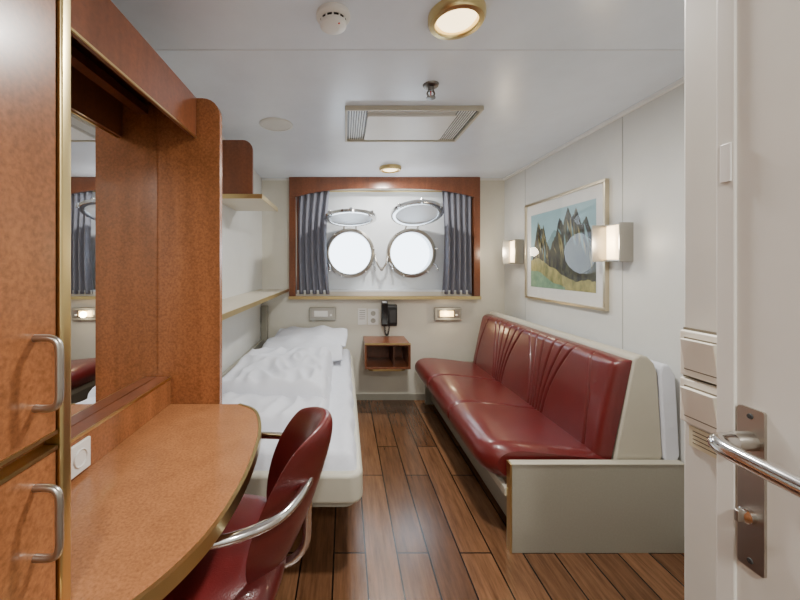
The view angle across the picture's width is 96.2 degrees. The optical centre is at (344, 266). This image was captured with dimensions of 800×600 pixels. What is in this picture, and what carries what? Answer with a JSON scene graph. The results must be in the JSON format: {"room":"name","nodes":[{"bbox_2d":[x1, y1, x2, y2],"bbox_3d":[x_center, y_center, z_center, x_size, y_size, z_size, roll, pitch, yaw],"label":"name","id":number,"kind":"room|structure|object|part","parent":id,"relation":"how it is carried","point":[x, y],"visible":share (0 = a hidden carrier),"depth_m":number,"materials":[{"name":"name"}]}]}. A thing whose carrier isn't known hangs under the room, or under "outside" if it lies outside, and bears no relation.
{"room":"ship interior","nodes":[
{"label":"ship interior","id":0,"kind":"room"},
{"bbox_2d":[71,36,156,426],"bbox_3d":[-0.778,-0.065,1.005,0.049,1.226,0.842,0,0,0],"label":"mirror","id":1,"kind":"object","parent":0,"point":[114,126],"depth_m":1.14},
{"bbox_2d":[71,36,156,425],"bbox_3d":[-0.755,-0.105,1.006,0.003,1.089,0.839,0,0,0],"label":"mirror glass","id":2,"kind":"object","parent":1,"relation":"attached to","point":[114,126],"depth_m":1.14,"materials":[{"name":"clear mirror"}]},
{"bbox_2d":[71,0,196,138],"bbox_3d":[-0.673,-0.598,1.005,0.157,0.164,0.842,0,0,0],"label":"valance","id":3,"kind":"object","parent":1,"relation":"attached to","point":[99,26],"visible":1,"depth_m":0.99,"materials":[{"name":"brown wood"}]},
{"bbox_2d":[222,136,261,372],"bbox_3d":[-0.831,0.215,1.625,0.050,2.150,3.950,0,0,0],"label":"wall","id":4,"kind":"structure","parent":0,"point":[241,230],"depth_m":2.74,"materials":[{"name":"paint"}]},
{"bbox_2d":[222,140,277,211],"bbox_3d":[-0.650,-0.590,2.377,0.308,0.360,0.507,0,0,0],"label":"wall shelf","id":5,"kind":"object","parent":4,"relation":"attached to","point":[237,155],"visible":0.73,"depth_m":2.15,"materials":[{"name":"brown wood"}]},
{"bbox_3d":[-0.682,-0.602,2.160,0.244,0.336,0.020,0,0,0],"label":"panel","id":6,"kind":"part","parent":5,"relation":"part of","materials":[{"name":"brown wood"}]},
{"bbox_2d":[222,289,288,319],"bbox_3d":[-0.668,0.219,2.421,0.272,0.026,1.918,0,0,0],"label":"wall shelf","id":7,"kind":"object","parent":4,"relation":"attached to","point":[231,306],"depth_m":2.23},
{"bbox_2d":[262,180,503,393],"bbox_3d":[0.372,0.215,3.510,2.356,2.150,0.120,0,0,0],"label":"wall","id":8,"kind":"structure","parent":0,"point":[428,337],"depth_m":3.45,"materials":[{"name":"paint"}]},
{"bbox_2d":[309,307,335,320],"bbox_3d":[-0.215,0.453,3.420,0.260,0.125,0.058,0,0,0],"label":"reading lamp","id":9,"kind":"object","parent":8,"relation":"attached to","point":[315,313],"visible":1,"depth_m":3.40,"materials":[{"name":"grey metal"}]},
{"bbox_2d":[314,311,327,316],"bbox_3d":[-0.230,0.448,3.398,0.130,0.055,0.007,0,0,0],"label":"diffuser","id":10,"kind":"object","parent":9,"relation":"attached to","point":[316,313],"depth_m":3.40,"materials":[{"name":"white plastic"}]},
{"bbox_2d":[358,308,378,324],"bbox_3d":[0.225,0.480,3.443,0.200,0.160,0.011,0,0,0],"label":"plates","id":11,"kind":"object","parent":8,"relation":"attached to","point":[373,314],"depth_m":3.44,"materials":[{"name":"white plastic"}]},
{"bbox_2d":[297,289,467,291],"bbox_3d":[0.384,0.233,3.509,1.699,0.015,0.120,0,0,0],"label":"sill","id":12,"kind":"structure","parent":8,"relation":"attached to","point":[330,290],"depth_m":3.45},
{"bbox_2d":[297,197,471,289],"bbox_3d":[0.384,-0.268,3.509,1.699,0.985,0.120,0,0,0],"label":"reveals","id":13,"kind":"object","parent":8,"relation":"attached to","point":[297,197],"visible":0.29,"depth_m":3.45,"materials":[{"name":"brown wood"}]},
{"bbox_2d":[289,197,479,295],"bbox_3d":[0.378,-0.193,3.417,1.824,0.945,0.064,0,0,0],"label":"window surround","id":14,"kind":"object","parent":8,"relation":"attached to","point":[292,200],"visible":0.96,"depth_m":3.38,"materials":[{"name":"brown wood"}]},
{"bbox_2d":[289,177,479,197],"bbox_3d":[0.378,-0.762,3.397,1.824,0.193,0.025,0,0,0],"label":"valance","id":15,"kind":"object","parent":8,"relation":"attached to","point":[298,186],"depth_m":3.39,"materials":[{"name":"brown wood"}]},
{"bbox_2d":[288,296,480,298],"bbox_3d":[0.378,0.293,3.366,1.828,0.029,0.008,0,0,0],"label":"sill brass","id":16,"kind":"structure","parent":8,"relation":"attached to","point":[289,297],"depth_m":3.36,"materials":[{"name":"gold metal"}]},
{"bbox_2d":[330,190,441,191],"bbox_3d":[0.385,-0.740,3.470,1.690,0.016,0.016,0,0,0],"label":"rail","id":17,"kind":"object","parent":8,"relation":"attached to","point":[332,190],"visible":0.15,"depth_m":3.46,"materials":[{"name":"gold metal"}]},
{"bbox_2d":[296,191,329,293],"bbox_3d":[-0.310,-0.240,3.440,0.323,1.000,0.059,0,0,0],"label":"curtain","id":18,"kind":"object","parent":17,"relation":"hanging from","point":[312,226],"visible":0.96,"depth_m":3.43,"materials":[{"name":"fabric"}]},
{"bbox_2d":[442,191,471,293],"bbox_3d":[1.084,-0.240,3.440,0.291,1.000,0.059,0,0,0],"label":"curtain","id":19,"kind":"object","parent":17,"relation":"hanging from","point":[457,271],"visible":0.93,"depth_m":3.44,"materials":[{"name":"fabric"}]},
{"bbox_2d":[363,336,410,370],"bbox_3d":[0.372,0.791,3.263,0.403,0.254,0.346,0,0,0],"label":"shelf box","id":20,"kind":"object","parent":8,"relation":"attached to","point":[380,353],"visible":1,"depth_m":3.23,"materials":[{"name":"brown wood"}]},
{"bbox_2d":[368,369,405,370],"bbox_3d":[0.372,0.904,3.278,0.335,0.027,0.316,0,0,0],"label":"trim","id":21,"kind":"structure","parent":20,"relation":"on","point":[368,369],"depth_m":3.12,"materials":[{"name":"wood"}]},
{"bbox_3d":[0.372,0.779,3.097,0.401,0.226,0.006,0,0,0],"label":"edge frame","id":22,"kind":"part","parent":20,"relation":"part of","materials":[{"name":"brown wood"}]},
{"bbox_2d":[356,394,424,399],"bbox_3d":[0.372,1.260,3.444,2.356,0.060,0.012,0,0,0],"label":"baseboard","id":23,"kind":"structure","parent":8,"relation":"attached to","point":[358,396],"depth_m":3.44,"materials":[{"name":"grey"}]},
{"bbox_2d":[434,307,460,320],"bbox_3d":[0.990,0.453,3.420,0.260,0.125,0.058,0,0,0],"label":"reading lamp","id":24,"kind":"object","parent":8,"relation":"attached to","point":[440,313],"visible":1,"depth_m":3.40,"materials":[{"name":"grey metal"}]},
{"bbox_2d":[440,311,453,316],"bbox_3d":[0.975,0.448,3.398,0.130,0.055,0.007,0,0,0],"label":"diffuser","id":25,"kind":"object","parent":24,"relation":"attached to","point":[442,313],"depth_m":3.40,"materials":[{"name":"white plastic"}]},
{"bbox_2d":[326,192,443,288],"bbox_3d":[0.375,-0.260,3.630,1.950,1.200,0.120,0,0,0],"label":"wall","id":26,"kind":"structure","parent":0,"point":[380,232],"depth_m":3.57,"materials":[{"name":"white paint"}]},
{"bbox_2d":[326,228,374,277],"bbox_3d":[0.050,-0.140,3.552,0.498,0.498,0.036,0,0,0],"label":"ring","id":27,"kind":"object","parent":26,"relation":"attached to","point":[340,232],"visible":0.94,"depth_m":3.54,"materials":[{"name":"metal"}]},
{"bbox_2d":[386,228,435,277],"bbox_3d":[0.664,-0.140,3.552,0.498,0.498,0.036,0,0,0],"label":"ring","id":28,"kind":"object","parent":26,"relation":"attached to","point":[388,251],"visible":0.99,"depth_m":3.54,"materials":[{"name":"metal"}]},
{"bbox_2d":[374,254,387,268],"bbox_3d":[0.360,-0.053,3.522,0.138,0.164,0.070,0,0,0],"label":"hook","id":29,"kind":"object","parent":28,"relation":"attached to","point":[374,254],"visible":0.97,"depth_m":3.50,"materials":[{"name":"metal"}]},
{"bbox_2d":[381,301,396,335],"bbox_3d":[0.422,0.488,3.391,0.155,0.339,0.117,0,0,0],"label":"telephone","id":30,"kind":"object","parent":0,"point":[388,311],"depth_m":3.38,"materials":[{"name":"black plastic"}]},
{"bbox_2d":[111,0,684,177],"bbox_3d":[0.025,-0.885,1.075,3.250,0.050,5.050,0,0,0],"label":"ceiling","id":31,"kind":"structure","parent":0,"point":[534,103],"depth_m":1.55,"materials":[{"name":"paint"}]},
{"bbox_2d":[259,117,292,131],"bbox_3d":[-0.415,-0.855,2.140,0.200,0.009,0.200,0,0,0],"label":"ceiling speaker","id":32,"kind":"object","parent":31,"relation":"attached to","point":[271,123],"depth_m":2.13},
{"bbox_2d":[316,2,349,34],"bbox_3d":[-0.040,-0.835,1.210,0.116,0.050,0.116,0,0,0],"label":"smoke detector","id":33,"kind":"object","parent":31,"relation":"attached to","point":[333,18],"visible":1,"depth_m":1.18,"materials":[{"name":"white plastic"}]},
{"bbox_2d":[379,164,400,172],"bbox_3d":[0.390,-0.843,3.060,0.190,0.033,0.190,0,0,0],"label":"ceiling lamp","id":34,"kind":"object","parent":31,"relation":"attached to","point":[388,168],"depth_m":3.01,"materials":[{"name":"gold metal"}]},
{"bbox_2d":[345,106,483,141],"bbox_3d":[0.370,-0.847,2.135,0.740,0.026,0.490,0,0,0],"label":"ceiling vent","id":35,"kind":"object","parent":31,"relation":"in","point":[362,123],"visible":1,"depth_m":2.06,"materials":[{"name":"white plastic"}]},
{"bbox_3d":[0.370,-0.844,2.152,0.490,0.020,0.365,0,0,0],"label":"plate","id":36,"kind":"part","parent":35,"relation":"part of","materials":[{"name":"white plastic"}]},
{"bbox_2d":[423,81,438,99],"bbox_3d":[0.405,-0.828,1.675,0.076,0.065,0.076,0,0,0],"label":"sprinkler head","id":37,"kind":"object","parent":31,"relation":"attached to","point":[430,86],"visible":1,"depth_m":1.66},
{"bbox_2d":[428,0,485,39],"bbox_3d":[0.380,-0.843,1.210,0.190,0.033,0.190,0,0,0],"label":"ceiling lamp","id":38,"kind":"object","parent":31,"relation":"attached to","point":[448,19],"depth_m":1.19,"materials":[{"name":"gold metal"}]},
{"bbox_2d":[275,400,684,599],"bbox_3d":[0.025,1.315,1.075,3.250,0.050,5.050,0,0,0],"label":"floor","id":39,"kind":"structure","parent":0,"point":[425,524],"depth_m":1.63,"materials":[{"name":"brown wood"}]},
{"bbox_2d":[0,0,70,599],"bbox_3d":[-0.607,0.216,0.143,0.394,2.147,0.877,0,0,0],"label":"wardrobe","id":40,"kind":"object","parent":39,"relation":"on","point":[35,35],"visible":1,"depth_m":0.51,"materials":[{"name":"laminate"}]},
{"bbox_3d":[-0.463,-0.292,0.138,0.022,1.095,0.835,0,0,0],"label":"door","id":41,"kind":"part","parent":40,"relation":"part of","materials":[{"name":"laminate"}]},
{"bbox_3d":[-0.463,0.748,0.138,0.022,0.925,0.835,0,0,0],"label":"door","id":42,"kind":"part","parent":40,"relation":"part of","materials":[{"name":"laminate"}]},
{"bbox_3d":[-0.431,0.155,0.517,0.042,0.114,0.011,0,0,0],"label":"handle","id":43,"kind":"part","parent":40,"relation":"part of","materials":[{"name":"metal"}]},
{"bbox_3d":[-0.431,0.373,0.517,0.042,0.114,0.011,0,0,0],"label":"handle","id":44,"kind":"part","parent":40,"relation":"part of","materials":[{"name":"metal"}]},
{"bbox_3d":[-0.462,0.217,0.571,0.029,2.146,0.022,0,0,0],"label":"corner trim","id":45,"kind":"part","parent":40,"relation":"part of","materials":[{"name":"gold metal"}]},
{"bbox_2d":[71,377,261,599],"bbox_3d":[-0.530,0.865,0.955,0.545,0.850,0.948,0,0,0],"label":"writing desk","id":46,"kind":"object","parent":39,"relation":"on","point":[163,480],"visible":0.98,"depth_m":0.88,"materials":[{"name":"laminate"}]},
{"bbox_2d":[71,436,90,479],"bbox_3d":[-0.693,0.498,0.925,0.013,0.080,0.080,0,0,0],"label":"power socket","id":47,"kind":"object","parent":46,"relation":"attached to","point":[81,451],"visible":0.82,"depth_m":0.93,"materials":[{"name":"white plastic"}]},
{"bbox_2d":[157,98,221,403],"bbox_3d":[-0.653,0.305,1.443,0.299,1.970,0.030,0,0,0],"label":"panel","id":48,"kind":"object","parent":39,"relation":"on","point":[189,169],"visible":0.58,"depth_m":1.43,"materials":[{"name":"laminate"}]},
{"bbox_2d":[162,407,332,599],"bbox_3d":[-0.384,0.867,1.070,0.699,0.844,0.572,0,0,-4],"label":"desk chair","id":49,"kind":"object","parent":39,"relation":"on","point":[249,559],"visible":0.59,"depth_m":0.95,"materials":[{"name":"red leather"}]},
{"bbox_3d":[-0.410,0.848,1.060,0.470,0.106,0.470,0,0,-4],"label":"seat","id":50,"kind":"part","parent":49,"relation":"part of","materials":[{"name":"red leather"}]},
{"bbox_3d":[-0.150,0.655,1.078,0.226,0.420,0.384,0,0,-4],"label":"backrest","id":51,"kind":"part","parent":49,"relation":"part of","materials":[{"name":"red leather"}]},
{"bbox_2d":[222,305,362,506],"bbox_3d":[-0.363,0.830,2.442,0.877,0.920,1.985,0,0,0],"label":"bed","id":52,"kind":"object","parent":39,"relation":"on","point":[288,372],"visible":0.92,"depth_m":1.97,"materials":[{"name":"fabric"}]},
{"bbox_3d":[-0.789,0.770,2.635,0.026,0.160,1.470,0,0,0],"label":"rail","id":53,"kind":"part","parent":52,"relation":"part of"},
{"bbox_2d":[222,361,332,431],"bbox_3d":[-0.422,0.747,2.202,0.686,0.117,1.204,0,0,0],"label":"duvet","id":54,"kind":"object","parent":52,"relation":"on","point":[276,407],"depth_m":1.90,"materials":[{"name":"fabric"}]},
{"bbox_2d":[262,334,342,361],"bbox_3d":[-0.360,0.688,3.040,0.684,0.203,0.547,0,0,0],"label":"pillow","id":55,"kind":"object","parent":52,"relation":"on","point":[286,342],"depth_m":2.96,"materials":[{"name":"white fabric"}]},
{"bbox_3d":[-0.363,0.912,2.442,0.877,0.125,1.985,0,0,0],"label":"frame","id":56,"kind":"part","parent":52,"relation":"part of","materials":[{"name":"white fabric"}]},
{"bbox_3d":[-0.358,0.818,2.443,0.839,0.094,1.942,0,0,0],"label":"mattress","id":57,"kind":"part","parent":52,"relation":"part of","materials":[{"name":"white fabric"}]},
{"bbox_2d":[274,325,346,346],"bbox_3d":[-0.310,0.625,3.201,0.665,0.160,0.417,0,0,0],"label":"pillow","id":58,"kind":"object","parent":52,"relation":"on","point":[322,333],"depth_m":3.12,"materials":[{"name":"white fabric"}]},
{"bbox_2d":[415,311,684,553],"bbox_3d":[1.089,0.850,2.478,0.903,0.880,1.764,0,0,0],"label":"leather sofa","id":59,"kind":"object","parent":39,"relation":"on","point":[569,434],"visible":0.99,"depth_m":1.65,"materials":[{"name":"red leather"}]},
{"bbox_3d":[1.143,1.091,3.345,0.775,0.398,0.030,0,0,0],"label":"panel","id":60,"kind":"part","parent":59,"relation":"part of","materials":[{"name":"red leather"}]},
{"bbox_3d":[0.748,1.035,2.476,0.025,0.040,1.688,0,0,0],"label":"rail","id":61,"kind":"part","parent":59,"relation":"part of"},
{"bbox_3d":[0.945,0.915,2.475,0.615,0.175,1.650,0,0,0],"label":"seat","id":62,"kind":"part","parent":59,"relation":"part of","materials":[{"name":"red leather"}]},
{"bbox_3d":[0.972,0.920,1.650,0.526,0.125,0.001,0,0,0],"label":"seat","id":63,"kind":"part","parent":59,"relation":"part of","materials":[{"name":"leather"}]},
{"bbox_3d":[1.253,0.670,2.475,0.165,0.470,1.650,0,0,0],"label":"backrest","id":64,"kind":"part","parent":59,"relation":"part of","materials":[{"name":"red leather"}]},
{"bbox_3d":[1.142,0.889,1.615,0.780,0.006,0.038,0,0,0],"label":"panel","id":65,"kind":"part","parent":59,"relation":"part of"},
{"bbox_3d":[1.141,1.091,1.615,0.778,0.398,0.030,0,0,0],"label":"panel","id":66,"kind":"part","parent":59,"relation":"part of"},
{"bbox_3d":[1.495,0.678,2.455,0.090,0.457,1.650,0,0,0],"label":"mattress","id":67,"kind":"part","parent":59,"relation":"part of","materials":[{"name":"white fabric"}]},
{"bbox_2d":[504,83,684,536],"bbox_3d":[1.575,0.215,2.058,0.050,2.150,3.083,0,0,0],"label":"wall","id":68,"kind":"structure","parent":0,"point":[654,132],"depth_m":1.89,"materials":[{"name":"paint"}]},
{"bbox_2d":[155,50,684,50],"bbox_3d":[0.372,-0.859,1.407,2.356,0.002,0.004,0,0,0],"label":"trim","id":69,"kind":"structure","parent":68,"relation":"attached to","point":[155,50],"depth_m":1.41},
{"bbox_2d":[262,76,684,180],"bbox_3d":[0.372,-0.849,2.009,2.356,0.022,2.883,0,0,0],"label":"trim","id":70,"kind":"structure","parent":68,"relation":"attached to","point":[681,81],"depth_m":2.13,"materials":[{"name":"white plastic"}]},
{"bbox_2d":[503,239,523,263],"bbox_3d":[1.490,-0.135,3.142,0.119,0.210,0.162,0,0,0],"label":"wall sconce","id":71,"kind":"object","parent":68,"relation":"attached to","point":[513,250],"visible":1,"depth_m":3.10,"materials":[{"name":"metal"}]},
{"bbox_3d":[1.502,-0.135,3.130,0.065,0.186,0.080,0,0,0],"label":"glass","id":72,"kind":"part","parent":71,"relation":"part of","materials":[{"name":"white glass"}]},
{"bbox_2d":[525,178,608,310],"bbox_3d":[1.536,-0.130,2.545,0.027,0.780,0.930,0,0,0],"label":"picture","id":73,"kind":"object","parent":68,"relation":"attached to","point":[560,268],"visible":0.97,"depth_m":2.45,"materials":[{"name":"multicoloured paper"}]},
{"bbox_2d":[531,198,595,292],"bbox_3d":[1.535,-0.130,2.550,0.002,0.580,0.760,0,0,0],"label":"print","id":74,"kind":"object","parent":73,"relation":"attached to","point":[561,235],"depth_m":2.48},
{"bbox_2d":[592,222,632,261],"bbox_3d":[1.490,-0.135,1.977,0.119,0.210,0.162,0,0,0],"label":"wall sconce","id":75,"kind":"object","parent":68,"relation":"attached to","point":[613,242],"visible":1,"depth_m":1.95,"materials":[{"name":"metal"}]},
{"bbox_3d":[1.502,-0.135,1.965,0.065,0.186,0.080,0,0,0],"label":"glass","id":76,"kind":"part","parent":75,"relation":"part of","materials":[{"name":"white glass"}]},
{"bbox_2d":[622,117,622,348],"bbox_3d":[1.549,0.225,2.517,0.002,2.130,1.073,0,0,0],"label":"trim","id":77,"kind":"structure","parent":68,"relation":"attached to","point":[622,117],"depth_m":1.98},
{"bbox_2d":[685,0,716,599],"bbox_3d":[1.045,0.215,0.134,1.010,2.150,0.867,0,0,0],"label":"wall","id":78,"kind":"structure","parent":0,"point":[700,15],"depth_m":0.54,"materials":[{"name":"paint"}]},
{"bbox_2d":[680,327,716,384],"bbox_3d":[0.528,0.133,0.523,0.023,0.076,0.079,0,0,0],"label":"light switch","id":79,"kind":"object","parent":78,"relation":"attached to","point":[698,348],"visible":0.62,"depth_m":0.53,"materials":[{"name":"plastic"}]},
{"bbox_2d":[680,375,716,432],"bbox_3d":[0.528,0.206,0.523,0.023,0.074,0.079,0,0,0],"label":"light switch","id":80,"kind":"object","parent":78,"relation":"attached to","point":[698,398],"visible":0.62,"depth_m":0.53,"materials":[{"name":"plastic"}]},
{"bbox_2d":[689,425,716,458],"bbox_3d":[0.539,0.263,0.527,0.002,0.031,0.055,0,0,0],"label":"vent","id":81,"kind":"object","parent":78,"relation":"attached to","point":[697,437],"visible":0.63,"depth_m":0.54,"materials":[{"name":"beige metal"}]},
{"bbox_2d":[693,431,716,454],"bbox_3d":[0.538,0.262,0.528,0.001,0.019,0.041,0,0,0],"label":"vent grille","id":82,"kind":"object","parent":81,"relation":"attached to","point":[700,442],"depth_m":0.53,"materials":[{"name":"beige metal"}]},
{"bbox_2d":[717,0,799,599],"bbox_3d":[0.516,0.275,0.092,0.040,2.010,0.765,0,0,0],"label":"leaf","id":83,"kind":"object","parent":78,"relation":"attached to","point":[768,31],"depth_m":0.43,"materials":[{"name":"paint"}]},
{"bbox_2d":[720,142,731,182],"bbox_3d":[0.495,-0.135,0.462,0.003,0.050,0.013,0,0,0],"label":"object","id":84,"kind":"object","parent":83,"relation":"attached to","point":[726,149],"visible":1,"depth_m":0.46,"materials":[{"name":"white plastic"}]},
{"bbox_3d":[0.513,0.275,0.464,0.034,2.010,0.022,0,0,0],"label":"leaf lip","id":85,"kind":"part","parent":83,"relation":"part of","materials":[{"name":"white paint"}]},
{"bbox_2d":[738,405,766,577],"bbox_3d":[0.498,0.272,0.435,0.004,0.197,0.028,0,0,0],"label":"lock plate","id":86,"kind":"object","parent":83,"relation":"attached to","point":[752,489],"visible":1,"depth_m":0.43,"materials":[{"name":"metal"}]},
{"bbox_2d":[729,431,760,450],"bbox_3d":[0.476,0.213,0.435,0.040,0.022,0.022,0,0,0],"label":"rose","id":87,"kind":"object","parent":86,"relation":"attached to","point":[749,441],"visible":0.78,"depth_m":0.43,"materials":[{"name":"metal"}]},
{"bbox_2d":[707,432,799,497],"bbox_3d":[0.455,0.215,0.372,0.040,0.023,0.146,0,0,0],"label":"lever","id":88,"kind":"object","parent":87,"relation":"attached to","point":[727,445],"visible":1,"depth_m":0.38,"materials":[{"name":"silver metal"}]},
{"bbox_2d":[737,507,757,523],"bbox_3d":[0.491,0.305,0.436,0.010,0.018,0.018,0,0,0],"label":"thumb turn","id":89,"kind":"object","parent":86,"relation":"attached to","point":[749,516],"visible":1,"depth_m":0.43,"materials":[{"name":"silver metal"}]},
{"bbox_2d":[746,413,752,418],"bbox_3d":[0.496,0.183,0.435,0.001,0.007,0.007,0,0,0],"label":"screw","id":90,"kind":"object","parent":86,"relation":"attached to","point":[750,416],"visible":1,"depth_m":0.43,"materials":[{"name":"grey metal"}]},
{"bbox_2d":[734,509,744,521],"bbox_3d":[0.488,0.305,0.436,0.017,0.014,0.005,0,0,0],"label":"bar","id":91,"kind":"object","parent":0,"point":[738,513],"depth_m":0.43,"materials":[{"name":"silver metal"}]},
{"bbox_3d":[-0.010,-0.393,3.531,0.020,0.053,0.088,0,0,0],"label":"hinge","id":92,"kind":"object","parent":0,"visible":0},
{"bbox_2d":[324,209,383,270],"bbox_3d":[0.093,-0.230,3.275,0.573,0.539,0.481,0,0,0],"label":"window","id":93,"kind":"structure","parent":92,"relation":"attached to","point":[340,211],"depth_m":3.25,"materials":[{"name":"silver metal"}]},
{"bbox_3d":[0.050,-0.449,3.273,0.390,0.061,0.385,0,0,0],"label":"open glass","id":94,"kind":"part","parent":93,"relation":"part of","materials":[{"name":"clear glass"}]},
{"bbox_3d":[0.050,-0.448,3.275,0.486,0.101,0.481,0,0,0],"label":"open frame","id":95,"kind":"part","parent":93,"relation":"part of","materials":[{"name":"silver metal"}]},
{"bbox_3d":[0.604,-0.393,3.531,0.020,0.053,0.088,0,0,0],"label":"hinge","id":96,"kind":"object","parent":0,"visible":0},
{"bbox_2d":[390,200,443,225],"bbox_3d":[0.664,-0.492,3.285,0.486,0.180,0.464,0,0,0],"label":"window","id":97,"kind":"structure","parent":96,"relation":"attached to","point":[435,204],"depth_m":3.26,"materials":[{"name":"silver metal"}]},
{"bbox_3d":[0.664,-0.491,3.284,0.390,0.127,0.369,0,0,0],"label":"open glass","id":98,"kind":"part","parent":97,"relation":"part of","materials":[{"name":"clear glass"}]}
]}

